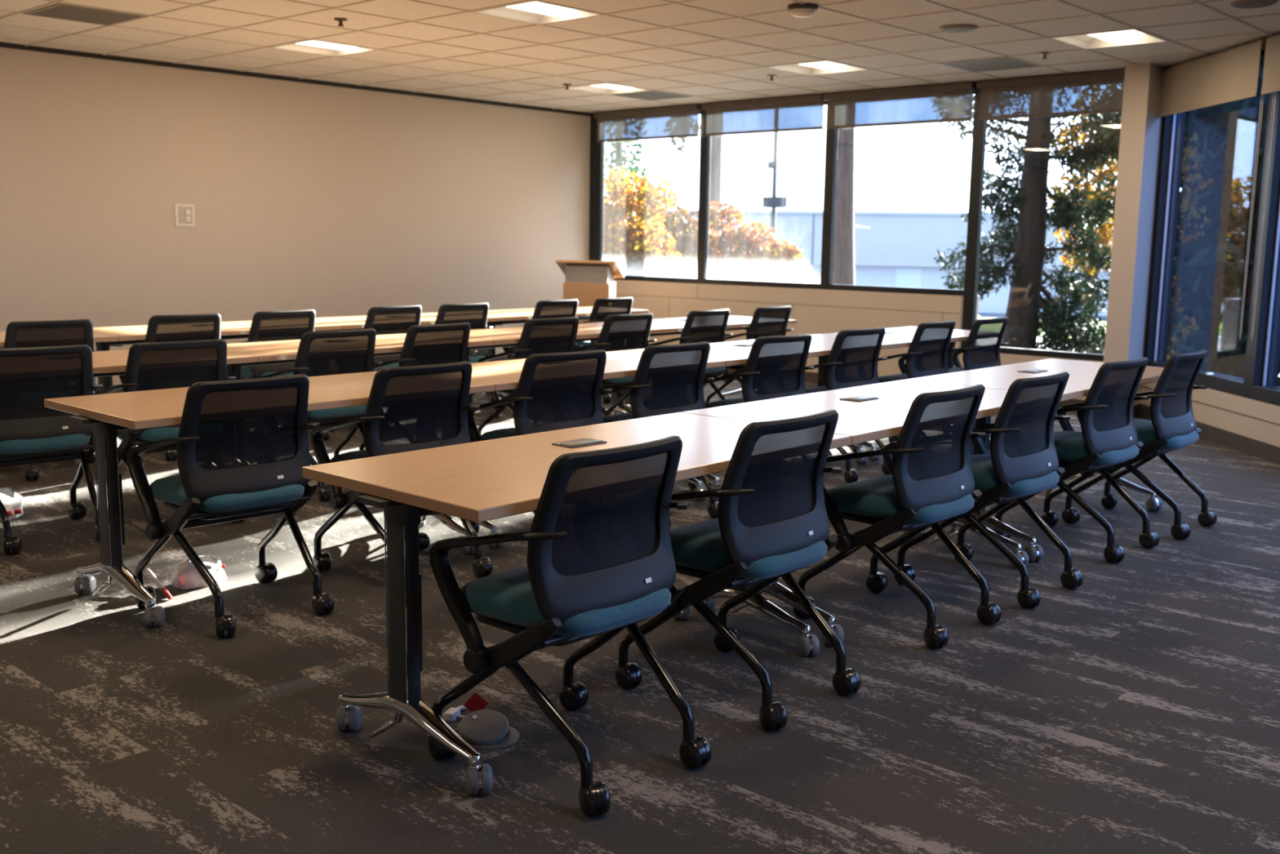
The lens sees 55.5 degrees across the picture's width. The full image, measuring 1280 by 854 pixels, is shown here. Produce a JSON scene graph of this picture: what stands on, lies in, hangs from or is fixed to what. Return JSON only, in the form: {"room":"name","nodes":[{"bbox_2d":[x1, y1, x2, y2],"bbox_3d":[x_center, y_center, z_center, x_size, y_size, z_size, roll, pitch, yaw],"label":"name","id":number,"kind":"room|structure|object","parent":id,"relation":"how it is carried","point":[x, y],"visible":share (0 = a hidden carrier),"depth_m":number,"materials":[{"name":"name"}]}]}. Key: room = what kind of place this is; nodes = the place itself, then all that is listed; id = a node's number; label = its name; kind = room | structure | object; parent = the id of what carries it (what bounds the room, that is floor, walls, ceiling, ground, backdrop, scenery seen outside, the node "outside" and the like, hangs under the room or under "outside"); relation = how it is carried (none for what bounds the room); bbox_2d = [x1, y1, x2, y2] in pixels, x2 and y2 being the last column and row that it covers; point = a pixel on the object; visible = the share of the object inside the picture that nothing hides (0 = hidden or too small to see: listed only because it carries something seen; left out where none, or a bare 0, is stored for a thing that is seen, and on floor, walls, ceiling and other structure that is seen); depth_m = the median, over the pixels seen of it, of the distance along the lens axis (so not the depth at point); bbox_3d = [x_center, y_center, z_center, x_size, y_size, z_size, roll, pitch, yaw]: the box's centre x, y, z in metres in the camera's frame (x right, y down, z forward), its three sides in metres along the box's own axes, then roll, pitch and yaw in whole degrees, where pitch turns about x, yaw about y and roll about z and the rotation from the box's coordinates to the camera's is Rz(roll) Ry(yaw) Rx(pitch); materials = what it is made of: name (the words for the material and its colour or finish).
{"room":"classroom","nodes":[
{"label":"classroom","id":0,"kind":"room"},
{"bbox_2d":[0,47,590,385],"bbox_3d":[-5.015,-1.553,8.905,0.200,3.300,13.332,9,12,42],"label":"wall","id":1,"kind":"structure","parent":0,"point":[330,201],"depth_m":10.61,"materials":[{"name":"paint"}]},
{"bbox_2d":[174,204,195,226],"bbox_3d":[-3.772,-1.754,10.088,0.009,0.180,0.170,9,12,42],"label":"wall box","id":2,"kind":"object","parent":1,"relation":"attached to","point":[184,213],"visible":1,"depth_m":10.09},
{"bbox_2d":[0,41,590,115],"bbox_3d":[-4.926,-2.761,8.645,0.022,0.036,12.922,9,12,42],"label":"trim","id":3,"kind":"structure","parent":1,"relation":"attached to","point":[6,45],"depth_m":10.47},
{"bbox_2d":[0,373,1279,853],"bbox_3d":[-0.062,0.751,4.641,13.348,0.200,12.972,9,12,42],"label":"floor","id":4,"kind":"structure","parent":0,"point":[1135,708],"depth_m":3.60,"materials":[{"name":"carpet"}]},
{"bbox_2d":[0,487,23,520],"bbox_3d":[-3.038,0.359,5.774,0.188,0.138,0.224,6,10,31],"label":"plastic bag","id":5,"kind":"object","parent":4,"relation":"on","point":[13,502],"visible":0.74,"depth_m":5.77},
{"bbox_2d":[0,344,102,554],"bbox_3d":[-2.673,0.063,5.361,0.565,0.862,0.588,-7,12,-42],"label":"chair","id":6,"kind":"object","parent":4,"relation":"on","point":[31,432],"visible":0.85,"depth_m":5.23,"materials":[{"name":"black plastic"}]},
{"bbox_2d":[3,319,101,480],"bbox_3d":[-3.347,-0.180,6.865,0.565,0.862,0.588,-7,12,-43],"label":"chair","id":7,"kind":"object","parent":4,"relation":"on","point":[24,334],"visible":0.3,"depth_m":6.66,"materials":[{"name":"black plastic"}]},
{"bbox_2d":[0,331,118,436],"bbox_3d":[-3.860,-0.133,6.885,0.725,0.746,1.605,9,12,42],"label":"table","id":8,"kind":"object","parent":4,"relation":"on","point":[97,337],"visible":0.02,"depth_m":7.10,"materials":[{"name":"brown wood"}]},
{"bbox_2d":[94,338,244,523],"bbox_3d":[-2.208,0.012,5.732,0.565,0.862,0.588,-7,12,-42],"label":"chair","id":9,"kind":"object","parent":4,"relation":"on","point":[150,366],"visible":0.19,"depth_m":5.53,"materials":[{"name":"black plastic"}]},
{"bbox_2d":[119,313,227,460],"bbox_3d":[-2.848,-0.272,7.503,0.588,0.862,0.565,9,12,44],"label":"chair","id":10,"kind":"object","parent":4,"relation":"on","point":[180,327],"visible":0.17,"depth_m":7.30,"materials":[{"name":"black plastic"}]},
{"bbox_2d":[92,349,257,377],"bbox_3d":[-2.714,0.045,5.848,0.725,0.746,1.605,9,12,42],"label":"table","id":11,"kind":"object","parent":4,"relation":"on","point":[111,362],"visible":0.02,"depth_m":5.92,"materials":[{"name":"brown wood"}]},
{"bbox_2d":[171,555,226,589],"bbox_3d":[-1.715,0.554,4.740,0.152,0.109,0.211,9,12,42],"label":"plastic bag","id":12,"kind":"object","parent":4,"relation":"on","point":[185,576],"visible":0.81,"depth_m":4.68,"materials":[{"name":"plastic"}]},
{"bbox_2d":[93,320,342,447],"bbox_3d":[-2.812,-0.293,8.014,0.725,0.746,1.605,9,12,42],"label":"table","id":13,"kind":"object","parent":4,"relation":"on","point":[127,335],"visible":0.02,"depth_m":7.63,"materials":[{"name":"brown wood"}]},
{"bbox_2d":[126,373,333,637],"bbox_3d":[-1.449,0.238,4.351,0.588,0.862,0.565,9,12,44],"label":"chair","id":14,"kind":"object","parent":4,"relation":"on","point":[242,445],"visible":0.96,"depth_m":4.21,"materials":[{"name":"black plastic"}]},
{"bbox_2d":[44,371,494,627],"bbox_3d":[-1.402,0.221,4.839,0.725,0.746,1.605,9,12,42],"label":"table","id":15,"kind":"object","parent":4,"relation":"on","point":[109,414],"visible":0.56,"depth_m":4.33,"materials":[{"name":"brown wood"}]},
{"bbox_2d":[239,309,329,440],"bbox_3d":[-2.399,-0.342,7.996,0.588,0.862,0.565,9,12,42],"label":"chair","id":16,"kind":"object","parent":4,"relation":"on","point":[288,325],"visible":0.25,"depth_m":7.80,"materials":[{"name":"black plastic"}]},
{"bbox_2d":[256,328,382,501],"bbox_3d":[-1.672,-0.095,6.474,0.588,0.862,0.565,9,12,42],"label":"chair","id":17,"kind":"object","parent":4,"relation":"on","point":[327,353],"visible":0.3,"depth_m":6.30,"materials":[{"name":"black plastic"}]},
{"bbox_2d":[226,333,493,380],"bbox_3d":[-1.667,-0.115,6.978,0.725,0.746,1.605,9,12,42],"label":"table","id":18,"kind":"object","parent":4,"relation":"on","point":[280,351],"visible":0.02,"depth_m":6.62,"materials":[{"name":"brown wood"}]},
{"bbox_2d":[363,305,422,371],"bbox_3d":[-1.824,-0.439,8.670,0.588,0.862,0.565,9,12,42],"label":"chair","id":19,"kind":"object","parent":4,"relation":"on","point":[385,320],"visible":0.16,"depth_m":8.48,"materials":[{"name":"black plastic"}]},
{"bbox_2d":[310,361,493,577],"bbox_3d":[-0.942,0.165,4.869,0.588,0.862,0.565,9,12,44],"label":"chair","id":20,"kind":"object","parent":4,"relation":"on","point":[414,407],"visible":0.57,"depth_m":4.73,"materials":[{"name":"black plastic"}]},
{"bbox_2d":[315,312,514,429],"bbox_3d":[-1.766,-0.453,9.144,0.725,0.746,1.605,9,12,42],"label":"table","id":21,"kind":"object","parent":4,"relation":"on","point":[352,322],"visible":0.07,"depth_m":8.83,"materials":[{"name":"brown wood"}]},
{"bbox_2d":[359,322,475,450],"bbox_3d":[-1.246,-0.172,7.006,0.588,0.862,0.565,8,12,40],"label":"chair","id":22,"kind":"object","parent":4,"relation":"on","point":[437,344],"visible":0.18,"depth_m":6.82,"materials":[{"name":"black plastic"}]},
{"bbox_2d":[434,302,499,418],"bbox_3d":[-1.402,-0.500,9.107,0.588,0.862,0.565,9,12,44],"label":"chair","id":23,"kind":"object","parent":4,"relation":"on","point":[476,314],"visible":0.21,"depth_m":8.97,"materials":[{"name":"black plastic"}]},
{"bbox_2d":[463,692,488,711],"bbox_3d":[-0.460,0.777,3.413,0.070,0.070,0.002,0,9,-7],"label":"tag","id":24,"kind":"object","parent":4,"relation":"on","point":[475,702],"visible":0.86,"depth_m":3.41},
{"bbox_2d":[458,709,519,749],"bbox_3d":[-0.411,0.820,3.324,0.164,0.056,0.164,9,12,42],"label":"box","id":25,"kind":"object","parent":4,"relation":"on","point":[482,729],"visible":0.98,"depth_m":3.30,"materials":[{"name":"black plastic"}]},
{"bbox_2d":[476,316,582,434],"bbox_3d":[-0.657,-0.265,7.661,0.588,0.862,0.565,9,12,42],"label":"chair","id":26,"kind":"object","parent":4,"relation":"on","point":[558,335],"visible":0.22,"depth_m":7.49,"materials":[{"name":"black plastic"}]},
{"bbox_2d":[462,349,613,533],"bbox_3d":[-0.425,0.079,5.471,0.565,0.862,0.588,-7,12,-42],"label":"chair","id":27,"kind":"object","parent":4,"relation":"on","point":[560,390],"visible":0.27,"depth_m":5.30,"materials":[{"name":"black plastic"}]},
{"bbox_2d":[497,298,581,399],"bbox_3d":[-0.769,-0.600,9.808,0.588,0.862,0.565,9,12,42],"label":"chair","id":28,"kind":"object","parent":4,"relation":"on","point":[558,308],"visible":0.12,"depth_m":9.63,"materials":[{"name":"black plastic"}]},
{"bbox_2d":[470,306,648,405],"bbox_3d":[-0.718,-0.613,10.274,0.725,0.746,1.605,9,12,42],"label":"table","id":29,"kind":"object","parent":4,"relation":"on","point":[521,315],"visible":0.07,"depth_m":9.90,"materials":[{"name":"brown wood"}]},
{"bbox_2d":[466,322,665,435],"bbox_3d":[-0.620,-0.275,8.107,0.725,0.746,1.605,9,12,42],"label":"table","id":30,"kind":"object","parent":4,"relation":"on","point":[505,336],"visible":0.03,"depth_m":7.89,"materials":[{"name":"brown wood"}]},
{"bbox_2d":[427,435,711,816],"bbox_3d":[-0.167,0.448,3.123,0.588,0.862,0.565,9,12,42],"label":"chair","id":31,"kind":"object","parent":4,"relation":"on","point":[601,562],"visible":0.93,"depth_m":2.97,"materials":[{"name":"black fabric"}]},
{"bbox_2d":[419,350,725,548],"bbox_3d":[-0.355,0.061,5.969,0.725,0.746,1.605,9,12,42],"label":"table","id":32,"kind":"object","parent":4,"relation":"on","point":[505,375],"visible":0.23,"depth_m":5.71,"materials":[{"name":"brown wood"}]},
{"bbox_2d":[302,412,851,794],"bbox_3d":[-0.117,0.430,3.619,0.725,0.746,1.605,9,12,42],"label":"table","id":33,"kind":"object","parent":4,"relation":"on","point":[486,480],"visible":0.74,"depth_m":3.16,"materials":[{"name":"brown wood"}]},
{"bbox_2d":[555,259,624,322],"bbox_3d":[-0.505,-1.116,12.293,0.610,1.128,0.452,2,9,10],"label":"lectern","id":34,"kind":"object","parent":4,"relation":"on","point":[586,282],"visible":0.51,"depth_m":12.07,"materials":[{"name":"brown wood"}]},
{"bbox_2d":[577,297,632,403],"bbox_3d":[-0.333,-0.666,10.279,0.588,0.862,0.565,9,12,42],"label":"chair","id":35,"kind":"object","parent":4,"relation":"on","point":[602,308],"visible":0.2,"depth_m":10.05,"materials":[{"name":"black plastic"}]},
{"bbox_2d":[574,312,656,416],"bbox_3d":[-0.187,-0.336,8.161,0.588,0.862,0.565,9,12,42],"label":"chair","id":36,"kind":"object","parent":4,"relation":"on","point":[619,332],"visible":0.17,"depth_m":7.98,"materials":[{"name":"black plastic"}]},
{"bbox_2d":[601,342,718,527],"bbox_3d":[0.065,0.010,5.960,0.565,0.862,0.588,-8,12,-44],"label":"chair","id":37,"kind":"object","parent":4,"relation":"on","point":[668,379],"visible":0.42,"depth_m":5.79,"materials":[{"name":"black plastic"}]},
{"bbox_2d":[648,308,732,399],"bbox_3d":[0.371,-0.422,8.769,0.588,0.862,0.565,9,12,42],"label":"chair","id":38,"kind":"object","parent":4,"relation":"on","point":[700,326],"visible":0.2,"depth_m":8.61,"materials":[{"name":"black plastic"}]},
{"bbox_2d":[592,315,795,416],"bbox_3d":[0.427,-0.435,9.237,0.725,0.746,1.605,9,12,42],"label":"table","id":39,"kind":"object","parent":4,"relation":"on","point":[674,326],"visible":0.06,"depth_m":9.02,"materials":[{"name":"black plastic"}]},
{"bbox_2d":[614,409,861,730],"bbox_3d":[0.313,0.374,3.640,0.588,0.862,0.565,9,12,42],"label":"chair","id":40,"kind":"object","parent":4,"relation":"on","point":[771,523],"visible":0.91,"depth_m":3.48,"materials":[{"name":"black plastic"}]},
{"bbox_2d":[705,305,793,404],"bbox_3d":[0.882,-0.498,9.309,0.588,0.862,0.565,9,12,41],"label":"chair","id":41,"kind":"object","parent":4,"relation":"on","point":[766,321],"visible":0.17,"depth_m":9.13,"materials":[{"name":"black plastic"}]},
{"bbox_2d":[687,333,814,488],"bbox_3d":[0.645,-0.077,6.574,0.565,0.862,0.588,-7,12,-42],"label":"chair","id":42,"kind":"object","parent":4,"relation":"on","point":[775,367],"visible":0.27,"depth_m":6.40,"materials":[{"name":"black plastic"}]},
{"bbox_2d":[624,338,885,497],"bbox_3d":[0.692,-0.099,7.099,0.725,0.746,1.605,9,12,42],"label":"table","id":43,"kind":"object","parent":4,"relation":"on","point":[734,353],"visible":0.17,"depth_m":6.95,"materials":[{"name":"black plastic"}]},
{"bbox_2d":[804,327,890,483],"bbox_3d":[1.154,-0.156,7.135,0.565,0.862,0.588,-8,12,-44],"label":"chair","id":44,"kind":"object","parent":4,"relation":"on","point":[853,358],"visible":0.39,"depth_m":6.95,"materials":[{"name":"black plastic"}]},
{"bbox_2d":[681,379,1028,646],"bbox_3d":[0.930,0.269,4.749,0.725,0.746,1.605,9,12,42],"label":"table","id":45,"kind":"object","parent":4,"relation":"on","point":[875,411],"visible":0.35,"depth_m":4.54,"materials":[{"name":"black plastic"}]},
{"bbox_2d":[811,326,970,461],"bbox_3d":[1.739,-0.259,8.228,0.725,0.746,1.605,9,12,42],"label":"table","id":46,"kind":"object","parent":4,"relation":"on","point":[895,337],"visible":0.15,"depth_m":8.02,"materials":[{"name":"brown wood"}]},
{"bbox_2d":[792,384,1001,648],"bbox_3d":[0.945,0.274,4.345,0.588,0.862,0.565,9,12,43],"label":"chair","id":47,"kind":"object","parent":4,"relation":"on","point":[931,482],"visible":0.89,"depth_m":4.19,"materials":[{"name":"black plastic"}]},
{"bbox_2d":[849,320,956,452],"bbox_3d":[1.750,-0.258,7.843,0.588,0.862,0.565,9,12,42],"label":"chair","id":48,"kind":"object","parent":4,"relation":"on","point":[926,354],"visible":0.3,"depth_m":7.68,"materials":[{"name":"black plastic"}]},
{"bbox_2d":[947,316,1008,442],"bbox_3d":[2.226,-0.321,8.298,0.588,0.862,0.565,9,12,42],"label":"chair","id":49,"kind":"object","parent":4,"relation":"on","point":[981,349],"visible":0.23,"depth_m":8.12,"materials":[{"name":"black plastic"}]},
{"bbox_2d":[893,371,1083,608],"bbox_3d":[1.407,0.208,4.811,0.588,0.862,0.565,9,12,43],"label":"chair","id":50,"kind":"object","parent":4,"relation":"on","point":[1022,462],"visible":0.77,"depth_m":4.64,"materials":[{"name":"black plastic"}]},
{"bbox_2d":[906,358,1164,561],"bbox_3d":[1.977,0.109,5.879,0.725,0.746,1.605,9,12,42],"label":"table","id":51,"kind":"object","parent":4,"relation":"on","point":[1082,374],"visible":0.47,"depth_m":5.72,"materials":[{"name":"brown wood"}]},
{"bbox_2d":[991,356,1159,563],"bbox_3d":[1.995,0.112,5.484,0.588,0.862,0.565,9,12,44],"label":"chair","id":52,"kind":"object","parent":4,"relation":"on","point":[1108,437],"visible":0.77,"depth_m":5.31,"materials":[{"name":"black plastic"}]},
{"bbox_2d":[1061,349,1217,539],"bbox_3d":[2.464,0.052,5.917,0.588,0.862,0.565,9,12,42],"label":"chair","id":53,"kind":"object","parent":4,"relation":"on","point":[1172,426],"visible":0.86,"depth_m":5.75,"materials":[{"name":"black plastic"}]},
{"bbox_2d":[0,0,1279,112],"bbox_3d":[-0.022,-2.024,4.210,13.308,0.022,12.932,9,12,42],"label":"ceiling","id":54,"kind":"structure","parent":0,"point":[706,51],"depth_m":8.39,"materials":[{"name":"tile"}]},
{"bbox_2d":[22,3,147,26],"bbox_3d":[-3.503,-2.604,7.692,0.550,0.012,0.550,9,12,42],"label":"ceiling vent","id":55,"kind":"object","parent":54,"relation":"in","point":[57,11],"visible":1,"depth_m":7.66,"materials":[{"name":"metal"}]},
{"bbox_2d":[271,40,374,56],"bbox_3d":[-2.330,-2.843,8.948,0.570,0.120,0.570,9,12,42],"label":"ceiling light","id":56,"kind":"object","parent":54,"relation":"attached to","point":[313,46],"visible":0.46,"depth_m":9.07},
{"bbox_2d":[297,40,356,50],"bbox_3d":[-2.337,-2.826,8.943,0.310,0.062,0.494,9,12,42],"label":"diffuser","id":57,"kind":"object","parent":56,"relation":"attached to","point":[315,43],"depth_m":8.93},
{"bbox_2d":[471,0,600,24],"bbox_3d":[-0.627,-2.579,7.406,0.570,0.120,0.570,9,12,42],"label":"ceiling light","id":58,"kind":"object","parent":54,"relation":"attached to","point":[534,12],"visible":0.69,"depth_m":7.52,"materials":[{"name":"plastic"}]},
{"bbox_2d":[506,1,576,16],"bbox_3d":[-0.634,-2.562,7.401,0.310,0.062,0.494,9,12,42],"label":"diffuser","id":59,"kind":"object","parent":58,"relation":"attached to","point":[549,10],"depth_m":7.39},
{"bbox_2d":[564,83,650,93],"bbox_3d":[-0.300,-3.154,11.138,0.570,0.120,0.602,9,12,42],"label":"ceiling light","id":60,"kind":"object","parent":54,"relation":"attached to","point":[606,88],"visible":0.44,"depth_m":11.29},
{"bbox_2d":[610,90,693,100],"bbox_3d":[0.112,-3.157,11.592,0.550,0.012,0.582,9,12,42],"label":"ceiling vent","id":61,"kind":"object","parent":54,"relation":"in","point":[646,95],"visible":1,"depth_m":11.56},
{"bbox_2d":[787,2,817,17],"bbox_3d":[0.946,-2.418,7.078,0.176,0.064,0.176,9,12,42],"label":"smoke detector","id":62,"kind":"object","parent":54,"relation":"attached to","point":[806,10],"visible":1,"depth_m":7.02,"materials":[{"name":"plastic"}]},
{"bbox_2d":[768,61,866,75],"bbox_3d":[1.403,-2.889,9.596,0.570,0.120,0.602,9,12,42],"label":"ceiling light","id":63,"kind":"object","parent":54,"relation":"attached to","point":[821,67],"visible":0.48,"depth_m":9.74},
{"bbox_2d":[799,61,847,70],"bbox_3d":[1.396,-2.872,9.591,0.310,0.062,0.526,9,12,42],"label":"diffuser","id":64,"kind":"object","parent":63,"relation":"attached to","point":[824,65],"depth_m":9.61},
{"bbox_2d":[939,23,977,32],"bbox_3d":[2.016,-2.522,7.709,0.236,0.020,0.236,9,12,42],"label":"ceiling speaker","id":65,"kind":"object","parent":54,"relation":"attached to","point":[955,28],"visible":1,"depth_m":7.66},
{"bbox_2d":[938,57,1040,72],"bbox_3d":[2.667,-2.760,9.280,0.550,0.012,0.582,9,12,42],"label":"ceiling vent","id":66,"kind":"object","parent":54,"relation":"in","point":[1002,63],"visible":1,"depth_m":9.25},
{"bbox_2d":[1049,29,1168,48],"bbox_3d":[3.107,-2.625,8.055,0.570,0.120,0.602,9,12,42],"label":"ceiling light","id":67,"kind":"object","parent":54,"relation":"attached to","point":[1131,37],"visible":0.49,"depth_m":8.18,"materials":[{"name":"plastic"}]},
{"bbox_2d":[1087,30,1144,42],"bbox_3d":[3.100,-2.608,8.050,0.310,0.062,0.526,9,12,42],"label":"diffuser","id":68,"kind":"object","parent":67,"relation":"attached to","point":[1127,36],"depth_m":8.08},
{"bbox_2d":[1230,0,1277,8],"bbox_3d":[3.416,-2.357,6.777,0.236,0.020,0.236,9,12,42],"label":"ceiling speaker","id":69,"kind":"object","parent":54,"relation":"attached to","point":[1237,3],"visible":1,"depth_m":6.75},
{"bbox_2d":[613,280,979,376],"bbox_3d":[1.197,-0.868,12.259,4.638,1.097,0.220,9,12,42],"label":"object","id":70,"kind":"structure","parent":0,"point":[815,311],"depth_m":11.67,"materials":[{"name":"paint"}]},
{"bbox_2d":[727,368,1084,411],"bbox_3d":[1.593,-0.490,11.809,5.908,0.100,0.040,9,12,42],"label":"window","id":71,"kind":"structure","parent":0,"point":[811,377],"depth_m":11.70,"materials":[{"name":"rubber"}]},
{"bbox_2d":[963,353,1103,399],"bbox_3d":[3.377,-0.296,10.320,1.290,0.625,0.220,9,12,42],"label":"trim","id":72,"kind":"structure","parent":0,"point":[1006,358],"depth_m":10.28,"materials":[{"name":"paint"}]},
{"bbox_2d":[1103,62,1166,405],"bbox_3d":[3.878,-1.522,9.542,0.225,3.300,0.480,9,12,42],"label":"wall pillar","id":73,"kind":"structure","parent":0,"point":[1140,132],"depth_m":9.35,"materials":[{"name":"paint"}]},
{"bbox_2d":[1138,381,1279,447],"bbox_3d":[4.218,0.613,4.759,0.220,0.560,10.220,1,9,-1],"label":"wall","id":74,"kind":"structure","parent":0,"point":[1266,432],"depth_m":8.23,"materials":[{"name":"paint"}]},
{"bbox_2d":[1143,48,1265,396],"bbox_3d":[4.118,-1.477,8.764,0.160,2.337,1.700,1,9,-1],"label":"window","id":75,"kind":"structure","parent":74,"relation":"in","point":[1173,126],"depth_m":9.47,"materials":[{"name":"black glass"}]},
{"bbox_2d":[1157,37,1267,338],"bbox_3d":[4.008,-1.662,8.732,0.077,1.953,1.502,1,9,-1],"label":"roller blind","id":76,"kind":"object","parent":75,"relation":"attached to","point":[1231,74],"visible":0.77,"depth_m":8.43,"materials":[{"name":"fabric"}]},
{"bbox_2d":[1138,403,1279,464],"bbox_3d":[4.101,0.640,4.750,0.014,0.106,10.200,1,9,-1],"label":"baseboard","id":77,"kind":"structure","parent":74,"relation":"attached to","point":[1256,448],"depth_m":8.21,"materials":[{"name":"wood"}]},
{"bbox_2d":[1242,91,1279,406],"bbox_3d":[4.152,-1.233,7.196,0.160,2.337,1.605,1,9,-1],"label":"window","id":78,"kind":"structure","parent":74,"relation":"in","point":[1263,353],"depth_m":7.94,"materials":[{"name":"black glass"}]},
{"bbox_2d":[1251,33,1279,341],"bbox_3d":[4.042,-1.422,7.192,0.077,1.953,1.500,1,9,-1],"label":"roller blind","id":79,"kind":"object","parent":78,"relation":"attached to","point":[1271,74],"visible":1,"depth_m":7.76,"materials":[{"name":"fabric"}]},
{"bbox_3d":[1.712,-3.311,11.456,6.308,0.415,0.250,9,12,42],"label":"wall window","id":80,"kind":"structure","parent":0,"visible":0},
{"bbox_2d":[589,111,700,283],"bbox_3d":[0.058,-2.464,12.986,1.626,1.800,0.060,9,12,42],"label":"window","id":81,"kind":"structure","parent":80,"relation":"attached to","point":[596,166],"depth_m":13.41,"materials":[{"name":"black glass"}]},
{"bbox_2d":[593,104,701,142],"bbox_3d":[0.055,-3.180,12.781,1.459,0.315,0.085,9,12,42],"label":"roller blind","id":82,"kind":"object","parent":81,"relation":"attached to","point":[677,121],"visible":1,"depth_m":12.75,"materials":[{"name":"fabric"}]},
{"bbox_2d":[697,101,826,288],"bbox_3d":[1.201,-2.287,11.952,1.577,1.800,0.060,9,12,42],"label":"window","id":83,"kind":"structure","parent":80,"relation":"attached to","point":[704,141],"depth_m":12.39,"materials":[{"name":"black metal"}]},
{"bbox_2d":[702,93,826,136],"bbox_3d":[1.175,-3.006,11.768,1.439,0.315,0.085,9,12,42],"label":"roller blind","id":84,"kind":"object","parent":83,"relation":"attached to","point":[798,113],"visible":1,"depth_m":11.73,"materials":[{"name":"fabric"}]},
{"bbox_2d":[820,89,974,295],"bbox_3d":[2.313,-2.114,10.945,1.543,1.800,0.060,9,12,42],"label":"window","id":85,"kind":"structure","parent":80,"relation":"attached to","point":[832,135],"depth_m":11.38,"materials":[{"name":"black metal"}]},
{"bbox_2d":[823,81,976,128],"bbox_3d":[2.265,-2.837,10.781,1.489,0.315,0.085,9,12,42],"label":"roller blind","id":86,"kind":"object","parent":85,"relation":"attached to","point":[948,102],"visible":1,"depth_m":10.75,"materials":[{"name":"fabric"}]},
{"bbox_2d":[960,87,1103,361],"bbox_3d":[3.332,-1.722,10.057,1.332,2.272,0.060,9,12,42],"label":"window","id":87,"kind":"structure","parent":80,"relation":"attached to","point":[980,126],"depth_m":10.41,"materials":[{"name":"black metal"}]},
{"bbox_2d":[976,69,1124,119],"bbox_3d":[3.313,-2.674,9.833,1.264,0.315,0.085,9,12,42],"label":"roller blind","id":88,"kind":"object","parent":87,"relation":"attached to","point":[1099,91],"visible":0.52,"depth_m":9.82,"materials":[{"name":"fabric"}]},
{"label":"outside","id":89,"kind":"structure","parent":0,"visible":0},
{"bbox_3d":[3.051,0.117,9.795,25.028,0.020,15.983,9,12,42],"label":"soil","id":90,"kind":"object","parent":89,"visible":0},
{"bbox_2d":[603,166,685,277],"bbox_3d":[-0.224,-2.264,16.836,1.740,2.677,1.512,9,12,42],"label":"maple tree","id":91,"kind":"object","parent":90,"relation":"on","point":[635,255],"visible":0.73,"depth_m":16.52,"materials":[{"name":"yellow plant"}]},
{"bbox_2d":[933,93,1121,354],"bbox_3d":[6.347,-4.777,15.453,4.848,8.350,2.765,5,10,24],"label":"conifer tree","id":92,"kind":"object","parent":90,"relation":"on","point":[1024,324],"visible":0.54,"depth_m":15.81,"materials":[{"name":"green plant"}]},
{"bbox_2d":[1166,127,1213,360],"bbox_3d":[4.875,-1.392,11.139,0.553,2.747,0.538,9,12,42],"label":"tree","id":93,"kind":"object","parent":90,"relation":"on","point":[1185,238],"visible":0.43,"depth_m":11.07,"materials":[{"name":"green plant"}]},
{"bbox_2d":[1168,61,1279,386],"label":"window","id":94,"kind":"structure","parent":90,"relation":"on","point":[1211,284],"depth_m":11.80,"materials":[{"name":"glass"}]},
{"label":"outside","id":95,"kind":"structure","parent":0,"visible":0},
{"label":"pavement","id":96,"kind":"object","parent":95,"visible":0},
{"bbox_2d":[661,117,723,279],"bbox_3d":[1.258,-5.886,19.339,2.466,9.100,2.642,1,9,3],"label":"tree","id":97,"kind":"object","parent":96,"relation":"on","point":[716,160],"visible":0.05,"depth_m":19.46,"materials":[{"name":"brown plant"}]},
{"bbox_2d":[641,195,803,281],"bbox_3d":[1.229,-2.406,18.992,2.643,2.339,1.318,1,9,1],"label":"maple tree","id":98,"kind":"object","parent":96,"relation":"on","point":[766,269],"visible":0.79,"depth_m":18.78,"materials":[{"name":"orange plant"}]},
{"bbox_2d":[832,127,855,284],"bbox_3d":[3.010,-5.687,17.076,2.239,9.454,2.060,-2,9,-18],"label":"tree","id":99,"kind":"object","parent":96,"relation":"on","point":[843,269],"visible":0.25,"depth_m":17.37,"materials":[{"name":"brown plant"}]},
{"bbox_2d":[1048,114,1121,324],"bbox_3d":[7.173,-3.258,18.956,1.526,4.198,1.953,5,10,25],"label":"maple tree","id":100,"kind":"object","parent":96,"relation":"on","point":[1108,228],"visible":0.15,"depth_m":18.64,"materials":[{"name":"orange plant"}]},
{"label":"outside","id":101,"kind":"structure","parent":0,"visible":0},
{"bbox_3d":[6.313,-0.253,17.729,42.199,1.850,23.504,9,12,42],"label":"bank","id":102,"kind":"object","parent":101,"visible":0},
{"bbox_2d":[604,139,665,228],"bbox_3d":[-0.476,-4.840,25.543,2.271,5.119,2.367,9,12,42],"label":"evergreen tree","id":103,"kind":"object","parent":102,"relation":"on","point":[620,154],"visible":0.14,"depth_m":25.37,"materials":[{"name":"green plant"}]},
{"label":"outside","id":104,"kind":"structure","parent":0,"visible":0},
{"bbox_2d":[978,312,1106,321],"bbox_3d":[13.727,-3.066,42.566,109.136,0.001,68.596,9,12,42],"label":"road","id":105,"kind":"structure","parent":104,"point":[980,314],"depth_m":56.18,"materials":[{"name":"asphalt"}]},
{"bbox_2d":[762,132,786,279],"bbox_3d":[3.243,-5.365,29.338,0.560,8.300,0.240,9,12,42],"label":"lamp post","id":106,"kind":"object","parent":105,"relation":"on","point":[773,202],"visible":0.47,"depth_m":29.21,"materials":[{"name":"metal"}]},
{"bbox_2d":[603,208,1113,315],"bbox_3d":[12.927,-8.579,62.603,32.200,4.720,9.220,3,9,11],"label":"warehouse building","id":107,"kind":"structure","parent":105,"relation":"on","point":[899,248],"depth_m":58.22,"materials":[{"name":"concrete"}]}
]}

